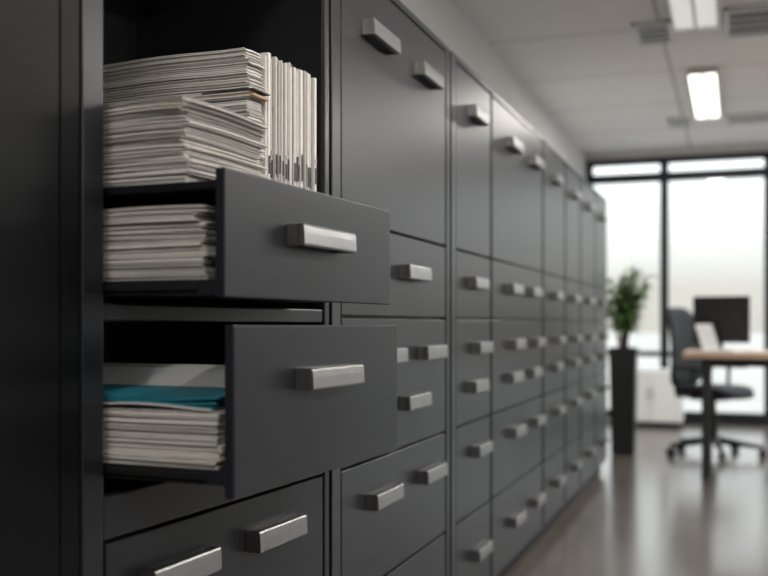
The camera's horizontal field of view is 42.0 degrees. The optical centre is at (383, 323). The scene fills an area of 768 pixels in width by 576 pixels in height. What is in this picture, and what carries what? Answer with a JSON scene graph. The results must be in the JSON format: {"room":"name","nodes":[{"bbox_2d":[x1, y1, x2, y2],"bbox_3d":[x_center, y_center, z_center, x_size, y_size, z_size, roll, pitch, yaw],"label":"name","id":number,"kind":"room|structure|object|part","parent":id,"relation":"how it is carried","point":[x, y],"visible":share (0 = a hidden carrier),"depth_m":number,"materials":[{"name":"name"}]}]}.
{"room":"office","nodes":[
{"label":"office","id":0,"kind":"room"},
{"bbox_2d":[400,0,585,179],"bbox_3d":[-0.161,-0.430,4.720,0.150,3.100,14.800,0,0,19],"label":"wall","id":1,"kind":"structure","parent":0,"point":[443,18],"depth_m":7.17,"materials":[{"name":"paint"}]},
{"bbox_2d":[451,0,767,153],"bbox_3d":[3.080,-2.055,3.582,7.120,0.150,15.200,0,0,19],"label":"ceiling","id":2,"kind":"structure","parent":0,"point":[584,61],"depth_m":7.69,"materials":[{"name":"paint"}]},
{"bbox_2d":[632,20,673,45],"bbox_3d":[1.828,-1.970,6.777,0.240,0.020,0.500,0,0,19],"label":"ceiling vent","id":3,"kind":"object","parent":2,"relation":"in","point":[651,32],"visible":0.99,"depth_m":6.75,"materials":[{"name":"black plastic"}]},
{"bbox_2d":[667,117,691,127],"bbox_3d":[2.897,-1.970,9.793,0.220,0.020,0.400,0,0,19],"label":"ceiling vent","id":4,"kind":"object","parent":2,"relation":"in","point":[686,121],"visible":1,"depth_m":9.75,"materials":[{"name":"black plastic"}]},
{"bbox_2d":[666,0,719,32],"bbox_3d":[1.761,-1.954,5.741,0.300,0.052,1.800,0,0,19],"label":"ceiling light","id":5,"kind":"object","parent":2,"relation":"in","point":[684,15],"depth_m":6.28,"materials":[{"name":"white plastic"}]},
{"bbox_2d":[686,66,720,119],"bbox_3d":[2.754,-1.954,8.572,0.240,0.052,1.800,0,0,19],"label":"ceiling light","id":6,"kind":"object","parent":2,"relation":"in","point":[703,83],"depth_m":8.36,"materials":[{"name":"white plastic"}]},
{"bbox_2d":[725,3,767,37],"bbox_3d":[2.727,-1.970,6.382,1.040,0.020,0.650,0,0,19],"label":"ceiling vent","id":7,"kind":"object","parent":2,"relation":"in","point":[743,20],"visible":1,"depth_m":6.50,"materials":[{"name":"black plastic"}]},
{"bbox_2d":[726,112,767,124],"bbox_3d":[3.661,-1.970,9.525,0.760,0.020,0.400,0,0,19],"label":"ceiling vent","id":8,"kind":"object","parent":2,"relation":"in","point":[762,117],"visible":1,"depth_m":9.56,"materials":[{"name":"grey plastic"}]},
{"bbox_2d":[504,421,767,575],"bbox_3d":[3.080,1.170,3.582,7.120,0.100,15.200,0,0,19],"label":"floor","id":9,"kind":"structure","parent":0,"point":[650,511],"depth_m":5.79,"materials":[{"name":"concrete"}]},
{"bbox_2d":[0,0,396,575],"bbox_3d":[-0.542,0.087,1.786,0.822,2.065,1.430,0,0,23],"label":"filing cabinet","id":10,"kind":"object","parent":9,"relation":"on","point":[307,397],"visible":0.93,"depth_m":1.65,"materials":[{"name":"metal"}]},
{"bbox_2d":[103,237,215,281],"bbox_3d":[-0.442,-0.103,1.829,0.483,0.072,0.321,0,0,23],"label":"paper stack","id":11,"kind":"object","parent":10,"relation":"in","point":[179,258],"visible":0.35,"depth_m":1.63,"materials":[{"name":"white paper"}]},
{"bbox_2d":[103,204,215,241],"bbox_3d":[-0.448,-0.167,1.831,0.489,0.054,0.322,0,0,23],"label":"paper stack","id":12,"kind":"object","parent":11,"relation":"on","point":[168,221],"visible":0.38,"depth_m":1.64,"materials":[{"name":"white paper"}]},
{"bbox_2d":[103,384,224,469],"bbox_3d":[-0.462,0.172,1.751,0.507,0.123,0.158,0,0,23],"label":"paper stack","id":13,"kind":"object","parent":10,"relation":"in","point":[155,425],"visible":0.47,"depth_m":1.63,"materials":[{"name":"white paper"}]},
{"bbox_2d":[103,363,224,386],"bbox_3d":[-0.427,0.153,1.841,0.510,0.160,0.026,0,0,23],"label":"paper","id":14,"kind":"object","parent":10,"relation":"in","point":[113,373],"visible":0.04,"depth_m":1.82,"materials":[{"name":"white paper"}]},
{"bbox_2d":[103,95,269,186],"bbox_3d":[-0.458,-0.301,1.812,0.438,0.146,0.273,0,0,23],"label":"paper stack","id":15,"kind":"object","parent":10,"relation":"in","point":[177,138],"visible":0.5,"depth_m":1.66,"materials":[{"name":"white paper"}]},
{"bbox_3d":[-0.318,0.052,1.991,0.030,1.985,0.876,0,0,23],"label":"frame","id":16,"kind":"part","parent":10,"relation":"part of","materials":[{"name":"grey metal"}]},
{"bbox_2d":[103,47,316,190],"bbox_3d":[-0.407,-0.405,2.288,0.438,0.356,0.320,0,0,23],"label":"files","id":17,"kind":"object","parent":10,"relation":"in","point":[262,88],"visible":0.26,"depth_m":2.16,"materials":[{"name":"paper"}]},
{"bbox_3d":[-0.293,0.525,1.995,0.058,0.330,0.790,0,0,23],"label":"drawer","id":18,"kind":"part","parent":10,"relation":"part of","materials":[{"name":"metal"}]},
{"bbox_3d":[-0.386,-0.144,1.982,0.655,0.204,0.674,0,0,23],"label":"open drawer","id":19,"kind":"part","parent":10,"relation":"part of","materials":[{"name":"metal"}]},
{"bbox_3d":[-0.379,0.138,1.979,0.672,0.272,0.674,0,0,23],"label":"open drawer","id":20,"kind":"part","parent":10,"relation":"part of","materials":[{"name":"metal"}]},
{"bbox_2d":[329,0,449,575],"bbox_3d":[-0.218,0.087,3.007,0.636,2.065,1.078,0,0,19],"label":"filing cabinet","id":21,"kind":"object","parent":9,"relation":"on","point":[389,73],"visible":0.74,"depth_m":2.92,"materials":[{"name":"metal"}]},
{"bbox_3d":[0.041,0.532,2.927,0.022,0.331,0.942,0,0,19],"label":"drawer","id":22,"kind":"part","parent":21,"relation":"part of","materials":[{"name":"grey metal"}]},
{"bbox_3d":[0.041,0.172,2.927,0.022,0.375,0.942,0,0,19],"label":"drawer","id":23,"kind":"part","parent":21,"relation":"part of","materials":[{"name":"grey metal"}]},
{"bbox_3d":[0.041,-0.140,2.927,0.022,0.236,0.942,0,0,19],"label":"drawer","id":24,"kind":"part","parent":21,"relation":"part of","materials":[{"name":"grey metal"}]},
{"bbox_3d":[0.041,-0.590,2.927,0.022,0.650,0.942,0,0,19],"label":"door","id":25,"kind":"part","parent":21,"relation":"part of","materials":[{"name":"grey metal"}]},
{"bbox_3d":[0.041,0.869,2.927,0.022,0.327,0.942,0,0,19],"label":"drawer","id":26,"kind":"part","parent":21,"relation":"part of","materials":[{"name":"grey metal"}]},
{"bbox_2d":[450,51,493,575],"bbox_3d":[0.061,0.087,3.804,0.636,2.065,0.608,0,0,19],"label":"filing cabinet","id":27,"kind":"object","parent":9,"relation":"on","point":[471,546],"visible":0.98,"depth_m":3.66,"materials":[{"name":"metal"}]},
{"bbox_3d":[0.327,0.869,3.743,0.022,0.327,0.522,0,0,19],"label":"drawer","id":28,"kind":"part","parent":27,"relation":"part of","materials":[{"name":"grey metal"}]},
{"bbox_3d":[0.327,0.532,3.743,0.022,0.331,0.522,0,0,19],"label":"drawer","id":29,"kind":"part","parent":27,"relation":"part of","materials":[{"name":"grey metal"}]},
{"bbox_3d":[0.327,0.172,3.743,0.022,0.375,0.522,0,0,19],"label":"drawer","id":30,"kind":"part","parent":27,"relation":"part of","materials":[{"name":"grey metal"}]},
{"bbox_3d":[0.327,-0.140,3.743,0.022,0.236,0.522,0,0,19],"label":"drawer","id":31,"kind":"part","parent":27,"relation":"part of","materials":[{"name":"grey metal"}]},
{"bbox_3d":[0.327,-0.590,3.743,0.022,0.650,0.522,0,0,19],"label":"door","id":32,"kind":"part","parent":27,"relation":"part of","materials":[{"name":"grey metal"}]},
{"bbox_2d":[486,89,546,575],"bbox_3d":[0.352,0.087,4.632,0.636,2.065,1.143,0,0,19],"label":"filing cabinet","id":33,"kind":"object","parent":9,"relation":"on","point":[517,497],"visible":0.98,"depth_m":4.40,"materials":[{"name":"metal"}]},
{"bbox_3d":[0.608,0.532,4.543,0.022,0.331,1.107,0,0,19],"label":"drawer","id":34,"kind":"part","parent":33,"relation":"part of","materials":[{"name":"grey metal"}]},
{"bbox_3d":[0.608,0.869,4.543,0.022,0.327,1.107,0,0,19],"label":"drawer","id":35,"kind":"part","parent":33,"relation":"part of","materials":[{"name":"grey metal"}]},
{"bbox_3d":[0.608,-0.140,4.543,0.022,0.236,1.107,0,0,19],"label":"drawer","id":36,"kind":"part","parent":33,"relation":"part of","materials":[{"name":"grey metal"}]},
{"bbox_3d":[0.608,-0.590,4.543,0.022,0.650,1.107,0,0,19],"label":"door","id":37,"kind":"part","parent":33,"relation":"part of","materials":[{"name":"grey metal"}]},
{"bbox_3d":[0.608,0.172,4.543,0.022,0.375,1.107,0,0,19],"label":"drawer","id":38,"kind":"part","parent":33,"relation":"part of","materials":[{"name":"grey metal"}]},
{"bbox_2d":[533,139,566,543],"bbox_3d":[0.657,0.087,5.503,0.636,2.065,0.698,0,0,19],"label":"filing cabinet","id":39,"kind":"object","parent":9,"relation":"on","point":[553,407],"visible":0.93,"depth_m":5.37,"materials":[{"name":"metal"}]},
{"bbox_3d":[0.913,0.532,5.413,0.022,0.331,0.662,0,0,19],"label":"drawer","id":40,"kind":"part","parent":39,"relation":"part of","materials":[{"name":"grey metal"}]},
{"bbox_3d":[0.913,0.869,5.413,0.022,0.327,0.662,0,0,19],"label":"drawer","id":41,"kind":"part","parent":39,"relation":"part of","materials":[{"name":"grey metal"}]},
{"bbox_3d":[0.913,-0.590,5.413,0.022,0.650,0.662,0,0,19],"label":"door","id":42,"kind":"part","parent":39,"relation":"part of","materials":[{"name":"grey metal"}]},
{"bbox_3d":[0.913,0.172,5.413,0.022,0.375,0.662,0,0,19],"label":"drawer","id":43,"kind":"part","parent":39,"relation":"part of","materials":[{"name":"grey metal"}]},
{"bbox_3d":[0.913,-0.140,5.413,0.022,0.236,0.662,0,0,19],"label":"drawer","id":44,"kind":"part","parent":39,"relation":"part of","materials":[{"name":"grey metal"}]},
{"bbox_2d":[556,160,582,517],"bbox_3d":[0.873,0.087,6.116,0.636,2.065,0.598,0,0,19],"label":"filing cabinet","id":45,"kind":"object","parent":9,"relation":"on","point":[573,464],"visible":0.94,"depth_m":5.93,"materials":[{"name":"metal"}]},
{"bbox_3d":[1.128,0.532,6.026,0.022,0.331,0.562,0,0,19],"label":"drawer","id":46,"kind":"part","parent":45,"relation":"part of","materials":[{"name":"grey metal"}]},
{"bbox_3d":[1.128,0.869,6.026,0.022,0.327,0.562,0,0,19],"label":"drawer","id":47,"kind":"part","parent":45,"relation":"part of","materials":[{"name":"grey metal"}]},
{"bbox_3d":[1.128,0.172,6.026,0.022,0.375,0.562,0,0,19],"label":"drawer","id":48,"kind":"part","parent":45,"relation":"part of","materials":[{"name":"grey metal"}]},
{"bbox_3d":[1.128,-0.140,6.026,0.022,0.236,0.562,0,0,19],"label":"drawer","id":49,"kind":"part","parent":45,"relation":"part of","materials":[{"name":"grey metal"}]},
{"bbox_3d":[1.128,-0.590,6.026,0.022,0.650,0.562,0,0,19],"label":"door","id":50,"kind":"part","parent":45,"relation":"part of","materials":[{"name":"grey metal"}]},
{"bbox_2d":[572,175,596,500],"bbox_3d":[1.088,0.087,6.729,0.636,2.065,0.698,0,0,19],"label":"filing cabinet","id":51,"kind":"object","parent":9,"relation":"on","point":[588,450],"visible":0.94,"depth_m":6.57,"materials":[{"name":"metal"}]},
{"bbox_3d":[1.344,0.869,6.640,0.022,0.327,0.662,0,0,19],"label":"drawer","id":52,"kind":"part","parent":51,"relation":"part of","materials":[{"name":"grey metal"}]},
{"bbox_3d":[1.344,0.532,6.640,0.022,0.331,0.662,0,0,19],"label":"drawer","id":53,"kind":"part","parent":51,"relation":"part of","materials":[{"name":"grey metal"}]},
{"bbox_3d":[1.344,-0.140,6.640,0.022,0.236,0.662,0,0,19],"label":"drawer","id":54,"kind":"part","parent":51,"relation":"part of","materials":[{"name":"grey metal"}]},
{"bbox_3d":[1.344,-0.590,6.640,0.022,0.650,0.662,0,0,19],"label":"door","id":55,"kind":"part","parent":51,"relation":"part of","materials":[{"name":"grey metal"}]},
{"bbox_3d":[1.344,0.172,6.640,0.022,0.375,0.662,0,0,19],"label":"drawer","id":56,"kind":"part","parent":51,"relation":"part of","materials":[{"name":"grey metal"}]},
{"bbox_2d":[588,189,608,483],"bbox_3d":[1.320,0.087,7.390,0.636,2.065,0.698,0,0,19],"label":"filing cabinet","id":57,"kind":"object","parent":9,"relation":"on","point":[601,218],"visible":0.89,"depth_m":7.25,"materials":[{"name":"metal"}]},
{"bbox_3d":[1.575,0.532,7.300,0.022,0.331,0.662,0,0,19],"label":"drawer","id":58,"kind":"part","parent":57,"relation":"part of","materials":[{"name":"grey metal"}]},
{"bbox_3d":[1.575,0.869,7.300,0.022,0.327,0.662,0,0,19],"label":"drawer","id":59,"kind":"part","parent":57,"relation":"part of","materials":[{"name":"grey metal"}]},
{"bbox_3d":[1.575,-0.590,7.300,0.022,0.650,0.662,0,0,19],"label":"door","id":60,"kind":"part","parent":57,"relation":"part of","materials":[{"name":"grey metal"}]},
{"bbox_3d":[1.575,0.172,7.300,0.022,0.375,0.662,0,0,19],"label":"drawer","id":61,"kind":"part","parent":57,"relation":"part of","materials":[{"name":"grey metal"}]},
{"bbox_3d":[1.575,-0.140,7.300,0.022,0.236,0.662,0,0,19],"label":"drawer","id":62,"kind":"part","parent":57,"relation":"part of","materials":[{"name":"grey metal"}]},
{"bbox_2d":[607,266,657,454],"bbox_3d":[2.084,0.308,8.637,0.557,1.624,0.528,0,0,19],"label":"potted plant","id":63,"kind":"object","parent":9,"relation":"on","point":[623,359],"visible":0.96,"depth_m":8.56,"materials":[{"name":"green plant"}]},
{"bbox_3d":[2.072,0.661,8.652,0.232,0.918,0.232,0,0,19],"label":"planter","id":64,"kind":"part","parent":63,"relation":"part of","materials":[{"name":"black plastic"}]},
{"bbox_2d":[636,368,683,427],"bbox_3d":[2.967,0.810,11.080,0.660,0.620,0.426,0,0,19],"label":"sideboard","id":65,"kind":"object","parent":9,"relation":"on","point":[658,405],"visible":0.69,"depth_m":10.87,"materials":[{"name":"white laminate"}]},
{"bbox_2d":[665,307,766,460],"bbox_3d":[2.841,0.487,8.568,0.827,1.265,0.794,0,0,44],"label":"office chair","id":66,"kind":"object","parent":9,"relation":"on","point":[685,374],"visible":0.86,"depth_m":8.54,"materials":[{"name":"black fabric"}]},
{"bbox_3d":[2.606,0.200,8.758,0.149,0.690,0.542,0,0,44],"label":"backrest","id":67,"kind":"part","parent":66,"relation":"part of","materials":[{"name":"fabric"}]},
{"bbox_3d":[2.746,0.421,8.621,0.483,0.443,0.736,0,0,44],"label":"arm frame","id":68,"kind":"part","parent":66,"relation":"part of","materials":[{"name":"black plastic"}]},
{"bbox_3d":[2.820,0.576,8.548,0.564,0.106,0.575,0,0,44],"label":"seat","id":69,"kind":"part","parent":66,"relation":"part of","materials":[{"name":"fabric"}]},
{"bbox_2d":[682,350,767,477],"bbox_3d":[3.264,0.662,7.306,2.040,0.915,0.850,0,0,19],"label":"office desk","id":70,"kind":"object","parent":9,"relation":"on","point":[753,358],"visible":1,"depth_m":7.28,"materials":[{"name":"brown wood"}]},
{"bbox_2d":[693,296,749,350],"bbox_3d":[2.596,-0.005,7.710,0.420,0.420,0.170,0,0,27],"label":"computer monitor","id":71,"kind":"object","parent":70,"relation":"on","point":[729,316],"visible":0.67,"depth_m":7.69,"materials":[{"name":"black plastic"}]},
{"bbox_2d":[695,324,748,352],"bbox_3d":[2.501,0.104,7.401,0.287,0.203,0.320,0,0,39],"label":"laptop","id":72,"kind":"object","parent":70,"relation":"on","point":[706,334],"visible":0.99,"depth_m":7.42,"materials":[{"name":"white plastic"}]},
{"bbox_3d":[2.416,0.098,7.470,0.068,0.191,0.320,0,0,39],"label":"lid","id":73,"kind":"part","parent":72,"relation":"part of","materials":[{"name":"white laminate"}]},
{"bbox_2d":[586,144,767,420],"bbox_3d":[5.556,-0.430,10.635,7.020,3.100,0.150,0,0,19],"label":"wall","id":74,"kind":"structure","parent":0,"point":[749,148],"depth_m":11.34,"materials":[{"name":"grey paint"}]},
{"bbox_2d":[586,151,767,420],"bbox_3d":[5.544,-0.417,10.602,6.750,2.975,0.120,0,0,19],"label":"frame","id":75,"kind":"object","parent":74,"relation":"attached to","point":[664,176],"visible":0.49,"depth_m":11.36,"materials":[{"name":"black metal"}]},
{"bbox_2d":[682,419,767,425],"bbox_3d":[5.959,1.095,10.381,5.790,0.050,0.018,0,0,19],"label":"baseboard","id":76,"kind":"structure","parent":74,"relation":"attached to","point":[691,421],"depth_m":11.10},
{"label":"outside","id":77,"kind":"structure","parent":0,"visible":0},
{"bbox_2d":[606,333,763,412],"bbox_3d":[24.334,1.380,72.110,120.000,0.280,127.800,0,0,19],"label":"ground","id":78,"kind":"structure","parent":77,"point":[753,377],"depth_m":25.58,"materials":[{"name":"white"}]}
]}

